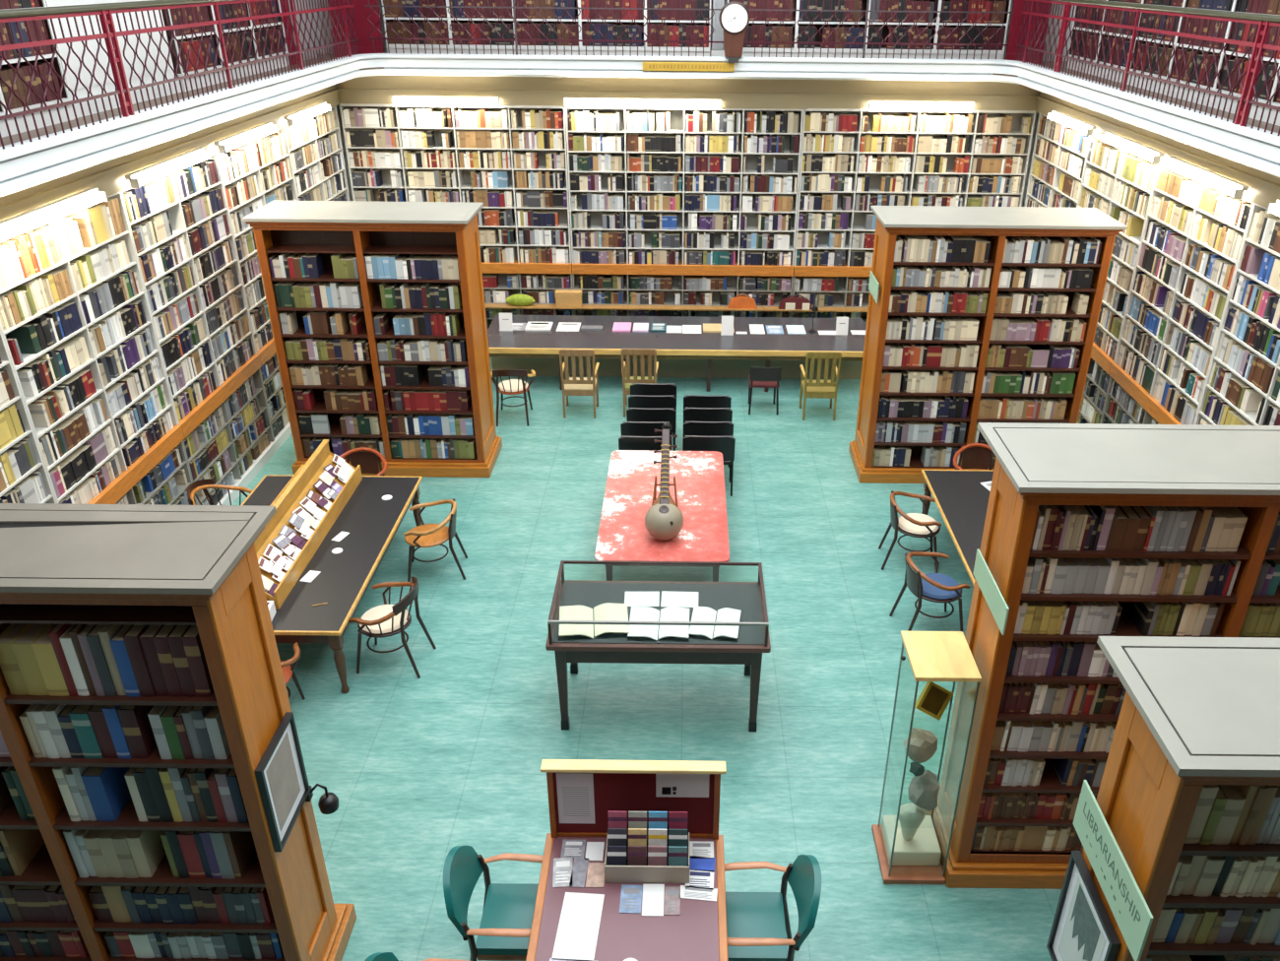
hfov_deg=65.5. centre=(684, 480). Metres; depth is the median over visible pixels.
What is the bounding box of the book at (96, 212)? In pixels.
[88,204,109,244]
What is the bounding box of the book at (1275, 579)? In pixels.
[1266,559,1279,595]
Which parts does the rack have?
rail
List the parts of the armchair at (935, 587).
leg, panel, leg, arm rail, seat, leg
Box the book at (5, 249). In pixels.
[0,245,17,283]
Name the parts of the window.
panel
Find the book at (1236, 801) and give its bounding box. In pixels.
[1212,784,1245,844]
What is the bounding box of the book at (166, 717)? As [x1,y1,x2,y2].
[159,705,185,759]
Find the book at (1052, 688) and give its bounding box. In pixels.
[1040,683,1056,713]
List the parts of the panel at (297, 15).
panel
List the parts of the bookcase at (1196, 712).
panel, panel moulding, shelf, frame, shelf, shelf, cornice, shelf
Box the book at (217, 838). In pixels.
[208,831,234,879]
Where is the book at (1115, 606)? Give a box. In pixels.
[1104,601,1118,634]
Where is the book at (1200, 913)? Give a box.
[1186,907,1204,943]
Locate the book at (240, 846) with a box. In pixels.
[222,831,255,879]
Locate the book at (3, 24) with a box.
[1,22,14,59]
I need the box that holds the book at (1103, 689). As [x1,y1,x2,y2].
[1092,683,1106,713]
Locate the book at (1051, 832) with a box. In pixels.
[1041,826,1056,850]
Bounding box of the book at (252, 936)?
[249,932,261,959]
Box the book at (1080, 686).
[1071,683,1086,714]
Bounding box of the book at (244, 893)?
[240,887,256,924]
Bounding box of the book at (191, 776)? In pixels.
[187,768,207,821]
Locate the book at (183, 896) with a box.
[176,886,197,923]
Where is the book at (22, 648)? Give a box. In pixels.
[10,623,50,695]
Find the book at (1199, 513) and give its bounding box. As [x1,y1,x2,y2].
[1185,506,1204,551]
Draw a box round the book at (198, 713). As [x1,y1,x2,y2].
[190,705,214,760]
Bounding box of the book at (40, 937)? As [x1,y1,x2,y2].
[32,930,55,957]
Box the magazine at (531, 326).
[524,321,553,330]
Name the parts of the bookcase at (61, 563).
shelf, shelf, shelf, shelf, shelf, shelf, shelf, shelf, cornice, frame, shelf, shelf, shelf, shelf, panel moulding, panel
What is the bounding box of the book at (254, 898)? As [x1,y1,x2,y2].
[249,887,264,924]
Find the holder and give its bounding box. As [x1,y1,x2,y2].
[604,822,689,883]
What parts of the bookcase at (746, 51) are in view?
shelf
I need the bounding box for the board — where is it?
[642,62,734,71]
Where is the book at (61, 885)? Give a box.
[61,885,76,922]
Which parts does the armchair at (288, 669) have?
seat, arm rail, leg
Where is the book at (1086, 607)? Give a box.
[1076,601,1089,634]
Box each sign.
[499,313,512,330]
[720,316,733,335]
[835,317,848,334]
[868,270,880,303]
[973,548,1009,635]
[1072,779,1153,960]
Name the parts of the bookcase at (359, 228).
panel moulding, panel, shelf, shelf, shelf, shelf, shelf, shelf, shelf, shelf, shelf, cornice, panel, shelf, shelf, shelf, shelf, shelf, shelf, shelf, shelf, shelf, panel moulding, panel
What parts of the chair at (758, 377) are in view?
leg, seat, backrest, leg, leg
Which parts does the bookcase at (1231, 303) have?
shelf, shelf, shelf, shelf, shelf, shelf, shelf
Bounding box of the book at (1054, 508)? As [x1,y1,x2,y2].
[1041,505,1058,549]
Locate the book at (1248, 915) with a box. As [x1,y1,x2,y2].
[1229,908,1257,944]
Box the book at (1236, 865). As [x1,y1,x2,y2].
[1219,856,1242,896]
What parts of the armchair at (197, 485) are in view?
leg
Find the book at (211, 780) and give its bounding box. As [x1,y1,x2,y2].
[206,768,227,823]
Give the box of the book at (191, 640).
[181,625,214,696]
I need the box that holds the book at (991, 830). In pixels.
[982,826,996,850]
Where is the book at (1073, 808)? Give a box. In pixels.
[1068,793,1080,820]
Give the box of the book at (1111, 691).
[1099,684,1118,714]
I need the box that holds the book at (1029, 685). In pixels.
[1020,683,1032,713]
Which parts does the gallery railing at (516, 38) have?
post, rail, rail, post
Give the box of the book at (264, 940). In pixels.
[255,932,276,959]
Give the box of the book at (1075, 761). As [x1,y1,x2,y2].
[1066,759,1079,785]
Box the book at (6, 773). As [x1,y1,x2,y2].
[1,766,28,820]
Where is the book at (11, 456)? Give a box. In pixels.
[6,452,21,480]
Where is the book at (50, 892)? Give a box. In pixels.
[44,885,66,922]
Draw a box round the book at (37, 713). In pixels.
[31,704,60,758]
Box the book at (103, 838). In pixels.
[96,830,124,877]
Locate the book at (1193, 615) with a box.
[1184,602,1201,635]
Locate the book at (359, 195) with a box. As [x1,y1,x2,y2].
[354,191,366,201]
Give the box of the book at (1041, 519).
[1031,512,1043,550]
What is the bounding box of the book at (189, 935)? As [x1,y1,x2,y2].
[185,932,199,958]
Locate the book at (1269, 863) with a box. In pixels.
[1250,856,1278,896]
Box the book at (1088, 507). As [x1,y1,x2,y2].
[1084,505,1096,550]
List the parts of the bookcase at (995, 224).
panel, panel moulding, shelf, shelf, shelf, shelf, shelf, shelf, shelf, shelf, shelf, panel, cornice, shelf, shelf, shelf, shelf, shelf, shelf, shelf, panel, panel moulding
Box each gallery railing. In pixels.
[0,0,358,149]
[364,0,1013,59]
[1015,0,1279,135]
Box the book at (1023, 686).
[1014,683,1026,713]
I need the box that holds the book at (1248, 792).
[1229,784,1259,843]
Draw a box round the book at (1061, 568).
[1050,557,1068,593]
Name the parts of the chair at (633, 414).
backrest, leg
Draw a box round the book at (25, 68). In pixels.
[1,65,37,104]
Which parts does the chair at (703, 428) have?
backrest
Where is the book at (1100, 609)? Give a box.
[1089,601,1104,634]
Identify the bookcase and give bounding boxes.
[0,0,73,137]
[0,191,197,505]
[0,327,56,503]
[0,503,356,960]
[121,152,273,505]
[161,0,289,91]
[217,126,297,441]
[241,200,502,477]
[285,105,349,200]
[339,103,574,325]
[381,0,710,56]
[565,106,803,318]
[726,0,1011,59]
[790,108,1036,322]
[848,205,1127,483]
[924,422,1279,889]
[1024,112,1089,207]
[1066,0,1279,126]
[1077,134,1157,423]
[1082,636,1279,960]
[1100,163,1253,424]
[1194,202,1279,425]
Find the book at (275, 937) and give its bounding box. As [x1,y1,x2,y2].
[269,933,283,959]
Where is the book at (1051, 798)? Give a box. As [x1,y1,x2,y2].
[1041,793,1056,820]
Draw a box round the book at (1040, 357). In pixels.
[1030,349,1049,367]
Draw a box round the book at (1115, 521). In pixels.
[1104,512,1118,550]
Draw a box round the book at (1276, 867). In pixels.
[1261,856,1279,896]
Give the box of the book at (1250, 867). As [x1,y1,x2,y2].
[1234,856,1258,896]
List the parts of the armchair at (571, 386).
leg, rail, rail, seat rail, seat, leg, leg, arm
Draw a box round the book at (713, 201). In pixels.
[706,194,719,210]
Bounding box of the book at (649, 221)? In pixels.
[642,213,655,229]
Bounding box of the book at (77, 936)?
[69,931,88,958]
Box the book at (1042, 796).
[1033,792,1047,819]
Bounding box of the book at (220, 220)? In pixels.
[213,214,226,239]
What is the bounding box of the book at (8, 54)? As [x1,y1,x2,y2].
[0,22,11,60]
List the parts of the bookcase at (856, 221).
shelf, shelf, shelf, shelf, shelf, shelf, shelf, shelf, shelf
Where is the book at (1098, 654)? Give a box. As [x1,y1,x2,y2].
[1088,641,1103,676]
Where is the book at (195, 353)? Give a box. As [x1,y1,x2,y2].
[188,349,202,375]
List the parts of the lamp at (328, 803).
arm, lamp shade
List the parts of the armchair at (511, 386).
leg, leg, arm rail, seat, leg, leg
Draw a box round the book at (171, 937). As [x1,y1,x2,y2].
[167,932,183,959]
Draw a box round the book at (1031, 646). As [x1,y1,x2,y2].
[1023,640,1034,675]
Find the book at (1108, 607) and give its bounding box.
[1097,601,1111,634]
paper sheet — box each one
[551,892,604,960]
[556,321,580,331]
[624,591,659,606]
[660,590,698,607]
[682,324,701,333]
[749,323,765,333]
[785,324,806,334]
[980,481,991,491]
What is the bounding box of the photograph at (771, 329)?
[766,324,783,334]
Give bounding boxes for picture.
[254,711,310,851]
[914,681,954,720]
[1046,850,1120,960]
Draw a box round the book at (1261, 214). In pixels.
[1252,210,1272,242]
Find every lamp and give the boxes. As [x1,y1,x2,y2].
[305,783,338,814]
[808,305,818,332]
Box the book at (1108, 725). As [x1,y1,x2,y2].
[1098,721,1112,751]
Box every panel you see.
[279,0,299,64]
[288,0,317,61]
[327,0,383,57]
[1005,0,1050,63]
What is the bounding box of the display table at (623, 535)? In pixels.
[594,449,729,581]
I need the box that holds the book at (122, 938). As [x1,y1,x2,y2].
[113,931,135,958]
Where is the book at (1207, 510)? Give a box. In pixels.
[1192,506,1213,551]
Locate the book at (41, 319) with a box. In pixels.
[27,315,54,347]
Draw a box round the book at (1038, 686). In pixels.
[1028,683,1041,714]
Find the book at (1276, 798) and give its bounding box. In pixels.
[1256,792,1279,843]
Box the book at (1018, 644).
[1011,640,1023,675]
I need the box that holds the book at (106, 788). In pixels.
[80,767,130,821]
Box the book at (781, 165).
[774,159,787,173]
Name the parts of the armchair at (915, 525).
leg, leg, panel, arm rail, seat, leg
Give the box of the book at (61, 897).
[56,887,74,922]
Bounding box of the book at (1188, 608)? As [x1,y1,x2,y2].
[1176,602,1194,636]
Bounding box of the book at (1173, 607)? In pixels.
[1161,601,1176,635]
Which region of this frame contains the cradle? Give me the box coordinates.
[651,476,677,506]
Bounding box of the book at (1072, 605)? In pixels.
[1063,600,1077,634]
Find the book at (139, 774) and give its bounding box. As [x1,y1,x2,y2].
[132,767,160,822]
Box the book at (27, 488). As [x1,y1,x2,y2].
[13,478,38,503]
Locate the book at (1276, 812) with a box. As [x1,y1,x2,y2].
[1261,787,1279,843]
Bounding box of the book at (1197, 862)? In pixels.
[1180,855,1207,895]
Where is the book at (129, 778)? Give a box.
[124,767,147,821]
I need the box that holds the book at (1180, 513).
[1165,506,1183,551]
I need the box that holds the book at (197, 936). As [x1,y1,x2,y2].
[192,932,207,958]
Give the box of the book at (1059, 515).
[1049,505,1063,550]
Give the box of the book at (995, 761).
[987,758,1000,784]
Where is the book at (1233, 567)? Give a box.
[1221,559,1235,595]
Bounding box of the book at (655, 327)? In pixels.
[649,322,666,332]
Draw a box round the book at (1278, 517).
[1266,512,1279,552]
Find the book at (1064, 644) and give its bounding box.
[1056,640,1068,676]
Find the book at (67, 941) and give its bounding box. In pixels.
[57,930,79,958]
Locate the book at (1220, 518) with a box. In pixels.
[1205,506,1226,551]
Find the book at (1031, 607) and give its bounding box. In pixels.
[1021,600,1035,634]
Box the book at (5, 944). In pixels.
[0,930,15,957]
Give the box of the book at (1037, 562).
[1028,557,1043,593]
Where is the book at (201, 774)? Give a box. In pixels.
[193,768,218,822]
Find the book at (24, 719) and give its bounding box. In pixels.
[19,704,42,758]
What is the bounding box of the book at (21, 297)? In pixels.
[16,290,29,319]
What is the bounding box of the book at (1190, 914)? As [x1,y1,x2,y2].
[1173,907,1197,943]
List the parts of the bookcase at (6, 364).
shelf, shelf, shelf, shelf, shelf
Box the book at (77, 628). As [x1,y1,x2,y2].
[68,624,96,695]
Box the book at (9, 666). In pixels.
[0,623,30,695]
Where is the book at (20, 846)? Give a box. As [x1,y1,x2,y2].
[0,829,44,875]
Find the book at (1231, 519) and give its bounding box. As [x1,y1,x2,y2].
[1216,506,1236,551]
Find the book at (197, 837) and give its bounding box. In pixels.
[192,831,212,878]
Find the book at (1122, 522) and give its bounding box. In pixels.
[1110,505,1129,550]
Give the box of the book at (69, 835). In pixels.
[63,830,89,877]
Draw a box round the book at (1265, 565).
[1252,559,1270,595]
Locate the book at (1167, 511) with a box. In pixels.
[1152,506,1170,551]
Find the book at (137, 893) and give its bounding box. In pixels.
[130,886,152,923]
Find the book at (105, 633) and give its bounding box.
[97,624,126,695]
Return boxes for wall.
[307,0,1075,206]
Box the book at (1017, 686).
[1008,683,1020,713]
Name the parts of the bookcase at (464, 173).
shelf, shelf, shelf, shelf, shelf, shelf, shelf, shelf, shelf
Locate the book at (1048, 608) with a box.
[1038,600,1052,634]
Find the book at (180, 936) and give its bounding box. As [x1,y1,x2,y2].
[176,932,191,959]
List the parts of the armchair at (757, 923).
arm, seat, arm, leg, leg, backrest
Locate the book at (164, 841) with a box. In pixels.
[160,831,179,877]
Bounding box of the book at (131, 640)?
[122,624,155,697]
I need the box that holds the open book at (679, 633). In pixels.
[627,606,690,641]
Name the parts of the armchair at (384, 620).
leg, arm rail, seat, leg, leg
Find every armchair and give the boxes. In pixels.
[187,479,252,505]
[280,641,305,700]
[339,447,387,476]
[348,576,436,678]
[364,952,468,960]
[403,498,467,581]
[443,845,543,960]
[490,369,535,426]
[558,349,599,418]
[620,348,658,417]
[724,854,821,960]
[799,351,841,420]
[878,490,941,570]
[889,551,970,631]
[953,443,992,470]
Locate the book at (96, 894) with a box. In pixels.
[87,886,114,922]
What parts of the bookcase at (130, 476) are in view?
shelf, shelf, shelf, shelf, shelf, shelf, shelf, shelf, shelf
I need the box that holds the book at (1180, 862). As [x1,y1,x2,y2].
[1166,857,1182,895]
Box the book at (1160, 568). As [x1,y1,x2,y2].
[1150,558,1163,594]
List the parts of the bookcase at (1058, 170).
shelf, shelf, shelf, shelf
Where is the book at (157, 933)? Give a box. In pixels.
[153,931,167,958]
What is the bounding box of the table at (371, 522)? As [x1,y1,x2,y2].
[241,474,422,693]
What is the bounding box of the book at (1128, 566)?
[1118,558,1133,594]
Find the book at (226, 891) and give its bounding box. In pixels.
[221,887,239,923]
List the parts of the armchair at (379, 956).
backrest, arm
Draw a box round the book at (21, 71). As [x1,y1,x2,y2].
[2,67,32,105]
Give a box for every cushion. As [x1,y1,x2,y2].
[359,604,409,634]
[498,379,528,391]
[897,512,938,534]
[918,573,960,599]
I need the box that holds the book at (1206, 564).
[1193,559,1213,595]
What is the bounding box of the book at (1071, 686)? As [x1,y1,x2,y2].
[1061,683,1075,714]
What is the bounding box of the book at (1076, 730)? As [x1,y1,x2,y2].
[1065,721,1084,751]
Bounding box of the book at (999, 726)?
[990,720,1005,750]
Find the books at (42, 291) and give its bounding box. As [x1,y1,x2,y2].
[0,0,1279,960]
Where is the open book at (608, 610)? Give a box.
[558,602,629,640]
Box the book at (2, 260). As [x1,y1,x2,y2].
[0,247,12,286]
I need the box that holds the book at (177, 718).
[173,705,193,759]
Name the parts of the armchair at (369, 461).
leg, panel, leg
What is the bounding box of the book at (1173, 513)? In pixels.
[1159,506,1177,551]
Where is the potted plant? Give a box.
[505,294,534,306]
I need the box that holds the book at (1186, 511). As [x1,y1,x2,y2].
[1172,506,1190,551]
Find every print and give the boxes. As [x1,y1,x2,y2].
[265,731,300,831]
[1058,875,1105,960]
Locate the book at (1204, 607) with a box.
[1191,602,1210,636]
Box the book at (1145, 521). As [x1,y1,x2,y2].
[1131,506,1151,550]
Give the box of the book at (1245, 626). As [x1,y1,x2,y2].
[1238,602,1255,636]
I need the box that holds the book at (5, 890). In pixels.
[0,885,24,922]
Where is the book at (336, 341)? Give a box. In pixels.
[332,337,342,360]
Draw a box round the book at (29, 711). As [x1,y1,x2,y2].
[25,704,48,758]
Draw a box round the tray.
[580,324,603,330]
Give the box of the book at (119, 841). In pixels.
[111,830,138,878]
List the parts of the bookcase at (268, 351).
shelf, shelf, shelf, shelf, shelf, shelf, shelf, shelf, shelf, shelf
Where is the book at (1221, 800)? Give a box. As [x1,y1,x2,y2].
[1199,784,1227,844]
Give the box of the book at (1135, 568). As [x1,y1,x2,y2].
[1125,558,1140,594]
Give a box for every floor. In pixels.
[0,53,1279,146]
[231,357,1061,960]
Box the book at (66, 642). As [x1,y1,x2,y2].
[59,624,89,696]
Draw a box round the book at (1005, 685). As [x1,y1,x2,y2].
[998,682,1009,712]
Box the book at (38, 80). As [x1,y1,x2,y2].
[11,64,46,101]
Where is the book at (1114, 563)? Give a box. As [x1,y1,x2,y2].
[1103,558,1119,593]
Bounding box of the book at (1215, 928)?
[1205,907,1224,944]
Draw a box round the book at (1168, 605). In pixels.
[1157,601,1170,635]
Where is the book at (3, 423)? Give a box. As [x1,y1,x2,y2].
[0,412,12,445]
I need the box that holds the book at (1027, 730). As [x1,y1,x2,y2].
[1017,720,1033,751]
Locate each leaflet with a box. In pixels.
[257,556,273,573]
[260,574,273,590]
[262,543,282,559]
[264,582,278,596]
[269,559,282,575]
[271,533,291,549]
[271,552,288,566]
[271,571,286,581]
[278,524,296,536]
[281,543,296,555]
[282,556,293,571]
[286,530,303,545]
[287,512,304,528]
[287,544,301,560]
[291,506,310,518]
[294,522,309,535]
[295,535,307,549]
[299,497,316,511]
[301,527,314,539]
[303,514,317,525]
[306,489,320,503]
[308,506,321,517]
[311,516,320,528]
[313,479,328,493]
[313,510,325,520]
[317,494,328,507]
[319,470,334,484]
[321,487,330,499]
[322,497,332,510]
[323,463,335,477]
[324,479,336,488]
[326,488,338,500]
[331,482,342,493]
[332,453,345,466]
[332,465,347,479]
[335,461,351,472]
[337,475,349,483]
[346,467,354,477]
[498,322,526,330]
[549,958,594,960]
[552,857,573,888]
[560,839,585,858]
[569,857,588,887]
[584,841,604,860]
[585,862,604,887]
[607,828,626,845]
[607,845,626,865]
[608,810,627,839]
[619,884,642,913]
[627,845,646,865]
[628,811,646,828]
[628,828,646,845]
[641,884,664,916]
[647,828,667,845]
[647,845,666,865]
[648,811,667,839]
[664,886,680,914]
[665,325,681,332]
[668,811,687,829]
[668,829,687,846]
[668,845,687,866]
[678,885,717,901]
[685,869,713,890]
[689,840,713,858]
[689,855,715,872]
[817,330,835,334]
[850,329,865,334]
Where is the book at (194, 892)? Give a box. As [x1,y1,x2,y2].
[187,886,208,923]
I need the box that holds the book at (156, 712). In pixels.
[147,704,172,759]
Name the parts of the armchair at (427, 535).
leg, seat, arm rail, panel, leg, leg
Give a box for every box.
[266,600,276,621]
[785,303,795,310]
[802,303,809,310]
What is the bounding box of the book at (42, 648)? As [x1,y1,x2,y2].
[30,623,68,696]
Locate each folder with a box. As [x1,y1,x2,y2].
[612,321,631,331]
[632,322,648,331]
[703,322,734,332]
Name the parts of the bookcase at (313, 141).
shelf, shelf, shelf, shelf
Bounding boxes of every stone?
[902,727,937,763]
[908,761,924,776]
[908,769,939,811]
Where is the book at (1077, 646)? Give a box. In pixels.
[1067,640,1085,675]
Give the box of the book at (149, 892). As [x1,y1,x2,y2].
[142,886,163,922]
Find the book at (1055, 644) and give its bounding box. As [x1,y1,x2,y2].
[1045,640,1059,676]
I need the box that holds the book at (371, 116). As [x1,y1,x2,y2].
[363,108,380,127]
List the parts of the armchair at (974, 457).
leg, panel, leg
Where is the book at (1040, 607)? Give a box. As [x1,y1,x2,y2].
[1029,600,1045,634]
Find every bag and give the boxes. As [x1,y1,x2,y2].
[727,293,757,309]
[778,294,811,309]
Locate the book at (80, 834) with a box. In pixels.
[74,830,96,876]
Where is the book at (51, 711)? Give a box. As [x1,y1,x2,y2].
[43,704,70,758]
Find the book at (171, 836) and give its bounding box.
[164,831,190,878]
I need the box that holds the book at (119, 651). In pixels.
[109,624,140,696]
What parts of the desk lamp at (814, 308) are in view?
lamp shade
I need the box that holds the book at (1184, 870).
[1170,855,1191,895]
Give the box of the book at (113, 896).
[101,886,131,922]
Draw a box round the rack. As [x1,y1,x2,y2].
[254,439,362,609]
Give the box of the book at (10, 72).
[0,68,22,107]
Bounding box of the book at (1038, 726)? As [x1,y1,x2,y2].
[1027,720,1043,751]
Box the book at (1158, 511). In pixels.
[1147,506,1163,551]
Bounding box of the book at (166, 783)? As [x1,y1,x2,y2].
[158,768,183,821]
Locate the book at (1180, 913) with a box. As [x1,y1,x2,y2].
[1164,907,1184,942]
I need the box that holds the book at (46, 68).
[22,63,57,100]
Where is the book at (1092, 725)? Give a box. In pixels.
[1083,721,1096,752]
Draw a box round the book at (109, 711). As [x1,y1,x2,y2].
[101,704,131,759]
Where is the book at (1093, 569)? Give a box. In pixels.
[1083,557,1098,593]
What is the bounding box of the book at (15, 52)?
[4,22,18,58]
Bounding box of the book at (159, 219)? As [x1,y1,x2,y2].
[149,213,167,241]
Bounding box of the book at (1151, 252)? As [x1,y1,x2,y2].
[1144,248,1159,273]
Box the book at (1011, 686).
[1002,683,1015,713]
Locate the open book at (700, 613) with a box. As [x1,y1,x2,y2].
[688,606,741,641]
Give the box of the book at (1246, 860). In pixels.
[1228,856,1249,895]
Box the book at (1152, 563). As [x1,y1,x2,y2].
[1140,558,1158,594]
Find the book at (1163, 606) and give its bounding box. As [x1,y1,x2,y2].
[1152,601,1165,635]
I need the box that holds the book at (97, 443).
[85,432,108,464]
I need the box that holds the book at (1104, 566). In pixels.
[1092,557,1110,593]
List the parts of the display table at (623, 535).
leg, leg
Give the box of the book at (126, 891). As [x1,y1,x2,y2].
[120,886,141,923]
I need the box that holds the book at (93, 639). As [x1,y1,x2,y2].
[85,624,117,696]
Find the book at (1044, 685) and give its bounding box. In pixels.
[1034,683,1048,713]
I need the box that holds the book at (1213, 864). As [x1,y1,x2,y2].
[1192,855,1224,896]
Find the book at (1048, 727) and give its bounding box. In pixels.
[1037,720,1052,751]
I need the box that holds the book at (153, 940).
[146,931,161,958]
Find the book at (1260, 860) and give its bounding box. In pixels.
[1243,856,1265,896]
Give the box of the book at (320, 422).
[311,413,330,434]
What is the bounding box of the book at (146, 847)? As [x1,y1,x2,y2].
[126,830,165,877]
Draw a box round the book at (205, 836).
[199,831,222,879]
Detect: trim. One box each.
[0,53,1279,196]
[0,75,1279,231]
[484,303,867,312]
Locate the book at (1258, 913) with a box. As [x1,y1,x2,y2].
[1242,908,1262,944]
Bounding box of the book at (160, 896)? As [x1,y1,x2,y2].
[153,886,174,923]
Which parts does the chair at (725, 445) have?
backrest, leg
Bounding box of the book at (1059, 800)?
[1050,793,1066,819]
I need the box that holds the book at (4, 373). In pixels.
[0,370,14,400]
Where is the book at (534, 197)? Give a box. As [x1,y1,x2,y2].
[526,191,540,207]
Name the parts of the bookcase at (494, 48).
shelf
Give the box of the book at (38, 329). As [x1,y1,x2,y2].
[25,322,48,350]
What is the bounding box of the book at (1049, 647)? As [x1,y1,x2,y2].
[1040,640,1051,675]
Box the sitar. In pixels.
[644,422,683,540]
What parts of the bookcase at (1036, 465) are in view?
panel, panel moulding, shelf, shelf, shelf, shelf, shelf, shelf, shelf, panel, shelf, shelf, cornice, shelf, shelf, shelf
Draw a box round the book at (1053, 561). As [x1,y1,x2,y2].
[1043,557,1058,593]
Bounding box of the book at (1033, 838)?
[1020,826,1047,849]
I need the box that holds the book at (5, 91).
[0,70,12,109]
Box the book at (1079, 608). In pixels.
[1070,601,1083,634]
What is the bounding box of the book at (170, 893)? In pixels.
[164,886,186,924]
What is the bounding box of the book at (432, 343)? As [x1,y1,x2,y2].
[428,338,440,361]
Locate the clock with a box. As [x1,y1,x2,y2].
[718,0,749,63]
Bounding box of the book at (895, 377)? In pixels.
[888,372,901,391]
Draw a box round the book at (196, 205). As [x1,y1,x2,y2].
[191,197,203,222]
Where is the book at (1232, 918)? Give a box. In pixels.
[1215,907,1243,943]
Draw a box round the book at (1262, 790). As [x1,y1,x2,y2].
[1237,785,1268,844]
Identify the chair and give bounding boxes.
[618,435,671,450]
[620,421,671,438]
[626,407,675,450]
[628,394,676,419]
[630,383,676,427]
[682,435,735,496]
[683,394,731,409]
[683,407,732,465]
[683,421,733,467]
[748,366,781,415]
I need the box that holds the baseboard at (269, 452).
[216,421,291,505]
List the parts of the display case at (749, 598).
leg, case frame, leg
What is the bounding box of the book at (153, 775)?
[144,768,173,822]
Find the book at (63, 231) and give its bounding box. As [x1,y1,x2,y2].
[58,219,71,257]
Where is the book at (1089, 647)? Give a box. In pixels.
[1077,641,1095,676]
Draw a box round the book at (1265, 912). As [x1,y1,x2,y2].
[1249,908,1271,945]
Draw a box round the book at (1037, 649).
[1028,640,1040,676]
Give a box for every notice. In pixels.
[556,772,594,823]
[655,773,709,797]
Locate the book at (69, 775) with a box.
[64,767,89,820]
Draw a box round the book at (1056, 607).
[1046,600,1062,634]
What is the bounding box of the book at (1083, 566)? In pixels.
[1072,557,1088,593]
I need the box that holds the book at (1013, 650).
[1005,640,1017,676]
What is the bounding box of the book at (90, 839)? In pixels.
[82,830,110,877]
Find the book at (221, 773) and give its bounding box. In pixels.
[214,768,238,822]
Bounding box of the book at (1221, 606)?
[1209,602,1225,636]
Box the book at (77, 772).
[70,767,96,821]
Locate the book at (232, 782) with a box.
[225,768,248,823]
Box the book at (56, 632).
[48,624,78,696]
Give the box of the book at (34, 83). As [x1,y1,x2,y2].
[12,64,42,103]
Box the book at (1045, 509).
[1036,505,1050,550]
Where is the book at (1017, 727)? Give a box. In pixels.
[1007,720,1023,751]
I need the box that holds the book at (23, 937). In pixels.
[15,930,35,957]
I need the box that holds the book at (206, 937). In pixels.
[201,932,216,959]
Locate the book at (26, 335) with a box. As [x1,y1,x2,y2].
[8,323,42,353]
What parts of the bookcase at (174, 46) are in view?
shelf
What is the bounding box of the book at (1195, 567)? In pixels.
[1182,558,1202,595]
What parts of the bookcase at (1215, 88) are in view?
shelf, shelf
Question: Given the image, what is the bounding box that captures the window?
[45,0,181,119]
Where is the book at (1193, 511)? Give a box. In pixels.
[1178,506,1197,551]
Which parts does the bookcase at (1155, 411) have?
shelf, shelf, shelf, shelf, shelf, shelf, shelf, shelf, shelf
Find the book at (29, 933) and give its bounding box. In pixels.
[25,930,42,956]
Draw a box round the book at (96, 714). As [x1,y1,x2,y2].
[87,704,118,758]
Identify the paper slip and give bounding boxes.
[299,570,320,581]
[330,531,349,541]
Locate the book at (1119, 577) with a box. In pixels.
[1111,558,1125,593]
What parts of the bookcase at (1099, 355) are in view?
shelf, shelf, shelf, shelf, shelf, shelf, shelf, shelf, shelf, shelf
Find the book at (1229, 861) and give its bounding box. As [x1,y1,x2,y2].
[1211,856,1234,895]
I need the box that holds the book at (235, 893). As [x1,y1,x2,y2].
[230,887,249,924]
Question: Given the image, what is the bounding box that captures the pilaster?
[710,0,724,56]
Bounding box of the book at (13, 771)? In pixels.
[9,766,35,820]
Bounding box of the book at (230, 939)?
[222,932,242,958]
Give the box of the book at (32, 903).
[10,885,56,922]
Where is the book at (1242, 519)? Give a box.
[1226,507,1247,551]
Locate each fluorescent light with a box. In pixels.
[0,187,107,242]
[124,147,211,188]
[213,122,278,152]
[283,101,331,126]
[391,95,499,105]
[563,97,721,108]
[867,100,975,110]
[1046,110,1096,135]
[1099,131,1164,163]
[1160,156,1249,198]
[1266,199,1279,216]
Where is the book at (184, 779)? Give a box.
[180,768,200,822]
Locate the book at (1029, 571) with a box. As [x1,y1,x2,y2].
[1022,558,1033,593]
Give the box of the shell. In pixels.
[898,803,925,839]
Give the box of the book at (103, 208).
[84,204,113,238]
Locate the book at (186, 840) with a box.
[176,831,205,878]
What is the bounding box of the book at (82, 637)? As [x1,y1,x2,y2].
[76,624,105,696]
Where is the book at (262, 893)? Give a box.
[256,887,273,925]
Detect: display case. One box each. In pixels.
[545,560,770,732]
[871,631,981,884]
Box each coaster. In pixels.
[331,547,342,554]
[382,494,391,500]
[623,958,637,960]
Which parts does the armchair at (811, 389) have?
leg, arm, leg, seat, seat rail, rail, rail, leg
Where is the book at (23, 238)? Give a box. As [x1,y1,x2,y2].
[13,235,35,275]
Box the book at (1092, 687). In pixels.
[1081,683,1096,713]
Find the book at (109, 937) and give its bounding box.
[103,931,122,957]
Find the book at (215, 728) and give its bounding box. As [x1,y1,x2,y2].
[203,705,230,759]
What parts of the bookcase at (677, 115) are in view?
shelf, shelf, shelf, shelf, shelf, shelf, shelf, shelf, shelf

